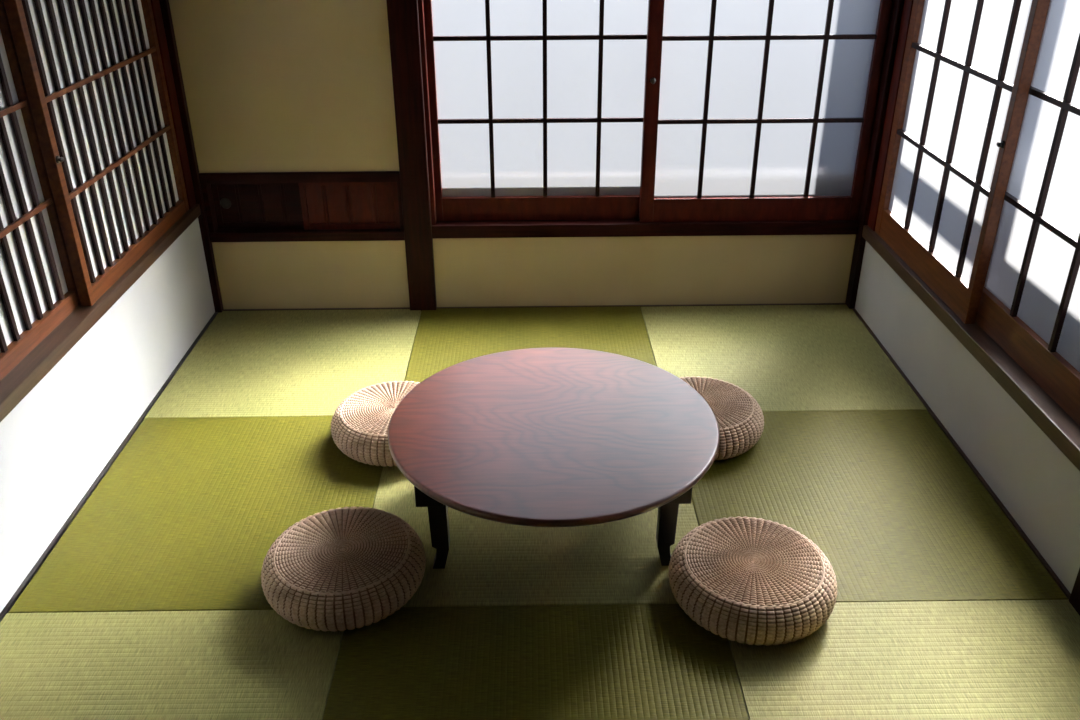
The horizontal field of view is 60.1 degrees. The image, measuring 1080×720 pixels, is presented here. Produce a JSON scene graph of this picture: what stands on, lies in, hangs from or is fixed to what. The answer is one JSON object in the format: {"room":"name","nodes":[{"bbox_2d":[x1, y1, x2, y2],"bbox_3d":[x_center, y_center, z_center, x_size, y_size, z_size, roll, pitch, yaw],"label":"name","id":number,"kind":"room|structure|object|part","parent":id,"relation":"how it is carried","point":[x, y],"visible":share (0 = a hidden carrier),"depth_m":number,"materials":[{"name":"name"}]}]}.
{"room":"japanese tatami room","nodes":[
{"label":"japanese tatami room","id":0,"kind":"room"},
{"bbox_2d":[0,217,214,612],"bbox_3d":[-1.371,-0.205,1.403,0.100,2.520,4.400,-1,27,0],"label":"wall","id":1,"kind":"structure","parent":0,"point":[56,442],"depth_m":2.76,"materials":[{"name":"white paint"}]},
{"bbox_2d":[0,0,80,380],"bbox_3d":[-1.386,-0.519,2.090,0.032,1.269,0.970,-1,27,0],"label":"window","id":2,"kind":"structure","parent":1,"relation":"in","point":[38,290],"depth_m":2.50,"materials":[{"name":"brown wood"}]},
{"bbox_2d":[3,0,195,305],"bbox_3d":[-1.374,-0.947,2.914,0.095,1.269,0.974,-1,27,0],"label":"window","id":3,"kind":"structure","parent":1,"relation":"in","point":[92,71],"depth_m":2.90,"materials":[{"name":"brown wood"}]},
{"bbox_2d":[0,204,200,421],"bbox_3d":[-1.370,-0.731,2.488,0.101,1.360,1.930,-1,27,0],"label":"sill","id":4,"kind":"structure","parent":1,"relation":"attached to","point":[35,366],"depth_m":2.64,"materials":[{"name":"brown wood"}]},
{"bbox_2d":[0,312,217,621],"bbox_3d":[-1.319,0.435,2.691,0.012,0.053,2.706,-1,27,0],"label":"baseboard","id":5,"kind":"structure","parent":1,"relation":"attached to","point":[101,475],"depth_m":2.74,"materials":[{"name":"black wood"}]},
{"bbox_2d":[159,0,222,312],"bbox_3d":[-1.337,-1.250,3.334,0.030,2.450,0.050,-1,27,0],"label":"post","id":6,"kind":"object","parent":1,"relation":"attached to","point":[164,4],"visible":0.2,"depth_m":3.55,"materials":[{"name":"red wood"}]},
{"bbox_2d":[169,0,855,308],"bbox_3d":[-0.069,-1.258,3.409,2.760,2.520,0.100,-1,27,0],"label":"wall","id":7,"kind":"structure","parent":0,"point":[270,85],"depth_m":3.76,"materials":[{"name":"beige paint"}]},
{"bbox_2d":[211,183,303,227],"bbox_3d":[-1.109,-0.627,3.729,0.379,0.201,0.020,-1,27,0],"label":"sliding panel","id":8,"kind":"object","parent":7,"relation":"attached to","point":[237,205],"visible":0.84,"depth_m":3.73,"materials":[{"name":"red wood"}]},
{"bbox_3d":[-1.255,-0.626,3.726,0.044,0.044,0.004,-1,27,0],"label":"finger pull","id":9,"kind":"part","parent":8,"relation":"part of","materials":[{"name":"metal"}]},
{"bbox_2d":[199,171,404,241],"bbox_3d":[-0.930,-0.621,3.712,0.777,0.280,0.099,-1,27,0],"label":"frame","id":10,"kind":"object","parent":7,"relation":"attached to","point":[287,234],"visible":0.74,"depth_m":3.71,"materials":[{"name":"red wood"}]},
{"bbox_2d":[298,182,399,229],"bbox_3d":[-0.752,-0.618,3.708,0.389,0.201,0.020,-1,27,0],"label":"sliding panel","id":11,"kind":"object","parent":10,"relation":"in","point":[336,205],"visible":0.88,"depth_m":3.71,"materials":[{"name":"red wood"}]},
{"bbox_2d":[386,0,436,310],"bbox_3d":[-0.491,-1.262,3.346,0.109,2.450,0.058,-1,27,0],"label":"post","id":12,"kind":"object","parent":7,"relation":"attached to","point":[403,15],"visible":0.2,"depth_m":3.55,"materials":[{"name":"red wood"}]},
{"bbox_2d":[418,0,647,224],"bbox_3d":[0.008,-1.171,3.439,0.888,1.373,0.079,-1,27,0],"label":"window","id":13,"kind":"structure","parent":7,"relation":"in","point":[537,106],"depth_m":3.57,"materials":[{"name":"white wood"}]},
{"bbox_2d":[223,303,845,310],"bbox_3d":[-0.021,-0.200,3.898,2.618,0.051,0.010,-1,27,0],"label":"baseboard","id":14,"kind":"structure","parent":7,"relation":"attached to","point":[789,303],"depth_m":3.89,"materials":[{"name":"brown wood"}]},
{"bbox_2d":[431,219,858,238],"bbox_3d":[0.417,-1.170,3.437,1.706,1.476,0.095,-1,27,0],"label":"sill","id":15,"kind":"structure","parent":7,"relation":"attached to","point":[609,227],"depth_m":3.72,"materials":[{"name":"red wood"}]},
{"bbox_2d":[639,0,892,221],"bbox_3d":[0.832,-1.167,3.422,0.877,1.373,0.048,-1,27,0],"label":"window","id":16,"kind":"structure","parent":7,"relation":"in","point":[755,110],"depth_m":3.54,"materials":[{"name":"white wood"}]},
{"bbox_2d":[855,241,1079,592],"bbox_3d":[1.364,-0.235,1.425,0.090,2.520,4.400,-1,27,0],"label":"wall","id":17,"kind":"structure","parent":0,"point":[1038,485],"depth_m":2.77,"materials":[{"name":"white paint"}]},
{"bbox_2d":[845,0,903,308],"bbox_3d":[1.295,-1.290,3.379,0.052,2.450,0.158,-1,27,0],"label":"post","id":18,"kind":"object","parent":17,"relation":"attached to","point":[897,6],"visible":0.26,"depth_m":3.56,"materials":[{"name":"red wood"}]},
{"bbox_2d":[868,0,1049,323],"bbox_3d":[1.331,-0.931,2.962,0.096,1.373,0.914,-1,27,0],"label":"window","id":19,"kind":"structure","parent":17,"relation":"in","point":[968,66],"depth_m":2.97,"materials":[{"name":"brown wood"}]},
{"bbox_2d":[852,308,1070,598],"bbox_3d":[1.310,0.407,2.713,0.010,0.053,2.706,-1,27,0],"label":"baseboard","id":20,"kind":"structure","parent":17,"relation":"attached to","point":[1030,544],"depth_m":2.78,"materials":[{"name":"brown wood"}]},
{"bbox_2d":[862,225,1079,470],"bbox_3d":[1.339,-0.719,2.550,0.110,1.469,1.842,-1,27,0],"label":"sill","id":21,"kind":"structure","parent":17,"relation":"attached to","point":[1059,427],"depth_m":2.65,"materials":[{"name":"brown wood"}]},
{"bbox_2d":[975,0,1079,425],"bbox_3d":[1.362,-0.548,2.225,0.032,1.373,0.912,-1,27,0],"label":"window","id":22,"kind":"structure","parent":17,"relation":"in","point":[1029,305],"depth_m":2.51,"materials":[{"name":"brown wood"}]},
{"bbox_2d":[1069,568,1079,615],"bbox_3d":[1.351,-0.422,1.710,0.106,2.450,0.118,-1,27,0],"label":"post","id":23,"kind":"object","parent":17,"relation":"attached to","point":[1074,599],"depth_m":2.27,"materials":[{"name":"red wood"}]},
{"bbox_3d":[0.005,0.822,2.013,2.840,0.118,4.500,-1,27,0],"label":"floor","id":24,"kind":"structure","parent":0,"visible":0},
{"bbox_2d":[0,610,343,719],"bbox_3d":[-0.883,0.846,1.900,0.835,0.050,0.909,-1,27,0],"label":"mat","id":25,"kind":"object","parent":24,"relation":"on","point":[220,664],"visible":0.94,"depth_m":2.13,"materials":[{"name":"green wicker"}]},
{"bbox_2d":[8,416,382,612],"bbox_3d":[-0.894,0.424,2.712,0.835,0.050,0.919,-1,27,0],"label":"mat","id":26,"kind":"object","parent":24,"relation":"on","point":[187,516],"visible":0.81,"depth_m":2.64,"materials":[{"name":"green wicker"}]},
{"bbox_2d":[261,506,425,631],"bbox_3d":[-0.492,0.516,2.349,0.406,0.117,0.406,-2,28,-4],"label":"stool","id":27,"kind":"object","parent":26,"relation":"on","point":[341,569],"visible":1,"depth_m":2.26,"materials":[{"name":"brown wicker"}]},
{"bbox_3d":[-0.492,0.470,2.325,0.338,0.008,0.338,-12,30,-21],"label":"rim cord","id":28,"kind":"part","parent":27,"relation":"part of","materials":[{"name":"beige fabric"}]},
{"bbox_2d":[144,309,420,418],"bbox_3d":[-0.905,0.012,3.503,0.835,0.050,0.862,-1,27,0],"label":"mat","id":29,"kind":"object","parent":24,"relation":"on","point":[274,363],"visible":0.93,"depth_m":3.45,"materials":[{"name":"green wicker"}]},
{"bbox_2d":[404,306,655,382],"bbox_3d":[-0.031,0.003,3.511,0.911,0.050,0.862,-1,27,0],"label":"mat","id":30,"kind":"object","parent":24,"relation":"on","point":[445,338],"visible":0.53,"depth_m":3.67,"materials":[{"name":"green wicker"}]},
{"bbox_2d":[322,604,748,719],"bbox_3d":[-0.008,0.837,1.907,0.911,0.050,0.909,-1,27,0],"label":"mat","id":31,"kind":"object","parent":24,"relation":"on","point":[625,661],"visible":0.83,"depth_m":2.12,"materials":[{"name":"green wicker"}]},
{"bbox_2d":[373,465,697,606],"bbox_3d":[-0.020,0.414,2.719,0.911,0.050,0.919,-1,27,0],"label":"mat","id":32,"kind":"object","parent":24,"relation":"on","point":[489,563],"visible":0.3,"depth_m":2.45,"materials":[{"name":"green wicker"}]},
{"bbox_2d":[331,381,419,466],"bbox_3d":[-0.458,0.195,2.964,0.406,0.117,0.406,17,32,30],"label":"stool","id":33,"kind":"object","parent":32,"relation":"on","point":[360,423],"visible":0.57,"depth_m":2.87,"materials":[{"name":"beige wicker"}]},
{"bbox_3d":[-0.458,0.149,2.940,0.338,0.008,0.338,-19,33,-32],"label":"rim cord","id":34,"kind":"part","parent":33,"relation":"part of","materials":[{"name":"beige fabric"}]},
{"bbox_2d":[388,348,719,568],"bbox_3d":[0.037,0.295,2.569,0.880,0.300,0.880,-1,27,0],"label":"round table","id":35,"kind":"object","parent":32,"relation":"on","point":[535,437],"visible":1,"depth_m":2.41,"materials":[{"name":"red wood"}]},
{"bbox_3d":[-0.258,0.439,2.391,0.047,0.212,0.038,-1,27,0],"label":"leg","id":36,"kind":"part","parent":35,"relation":"part of","materials":[{"name":"black wood"}]},
{"bbox_3d":[0.325,0.432,2.396,0.047,0.212,0.038,-1,27,0],"label":"leg","id":37,"kind":"part","parent":35,"relation":"part of","materials":[{"name":"black wood"}]},
{"bbox_2d":[641,305,926,410],"bbox_3d":[0.860,-0.007,3.518,0.866,0.050,0.862,-1,27,0],"label":"mat","id":38,"kind":"object","parent":24,"relation":"on","point":[787,357],"visible":0.9,"depth_m":3.49,"materials":[{"name":"green wicker"}]},
{"bbox_2d":[692,409,1067,601],"bbox_3d":[0.871,0.405,2.727,0.866,0.050,0.919,-1,27,0],"label":"mat","id":39,"kind":"object","parent":24,"relation":"on","point":[896,511],"visible":0.73,"depth_m":2.65,"materials":[{"name":"green wicker"}]},
{"bbox_2d":[679,376,763,460],"bbox_3d":[0.508,0.181,2.980,0.406,0.117,0.406,8,29,15],"label":"stool","id":40,"kind":"object","parent":39,"relation":"on","point":[740,418],"visible":0.48,"depth_m":2.90,"materials":[{"name":"beige wicker"}]},
{"bbox_3d":[0.508,0.135,2.956,0.338,0.008,0.338,-8,28,-14],"label":"rim cord","id":41,"kind":"part","parent":40,"relation":"part of","materials":[{"name":"beige fabric"}]},
{"bbox_2d":[668,516,836,645],"bbox_3d":[0.522,0.534,2.300,0.406,0.117,0.406,10,29,19],"label":"stool","id":42,"kind":"object","parent":39,"relation":"on","point":[752,580],"visible":1,"depth_m":2.21,"materials":[{"name":"brown wicker"}]},
{"bbox_3d":[0.521,0.488,2.277,0.338,0.008,0.338,7,28,13],"label":"rim cord","id":43,"kind":"part","parent":42,"relation":"part of","materials":[{"name":"beige fabric"}]},
{"bbox_2d":[728,599,1079,719],"bbox_3d":[0.882,0.827,1.914,0.866,0.050,0.909,-1,27,0],"label":"mat","id":44,"kind":"object","parent":24,"relation":"on","point":[993,659],"visible":0.87,"depth_m":2.12,"materials":[{"name":"green wicker"}]}
]}

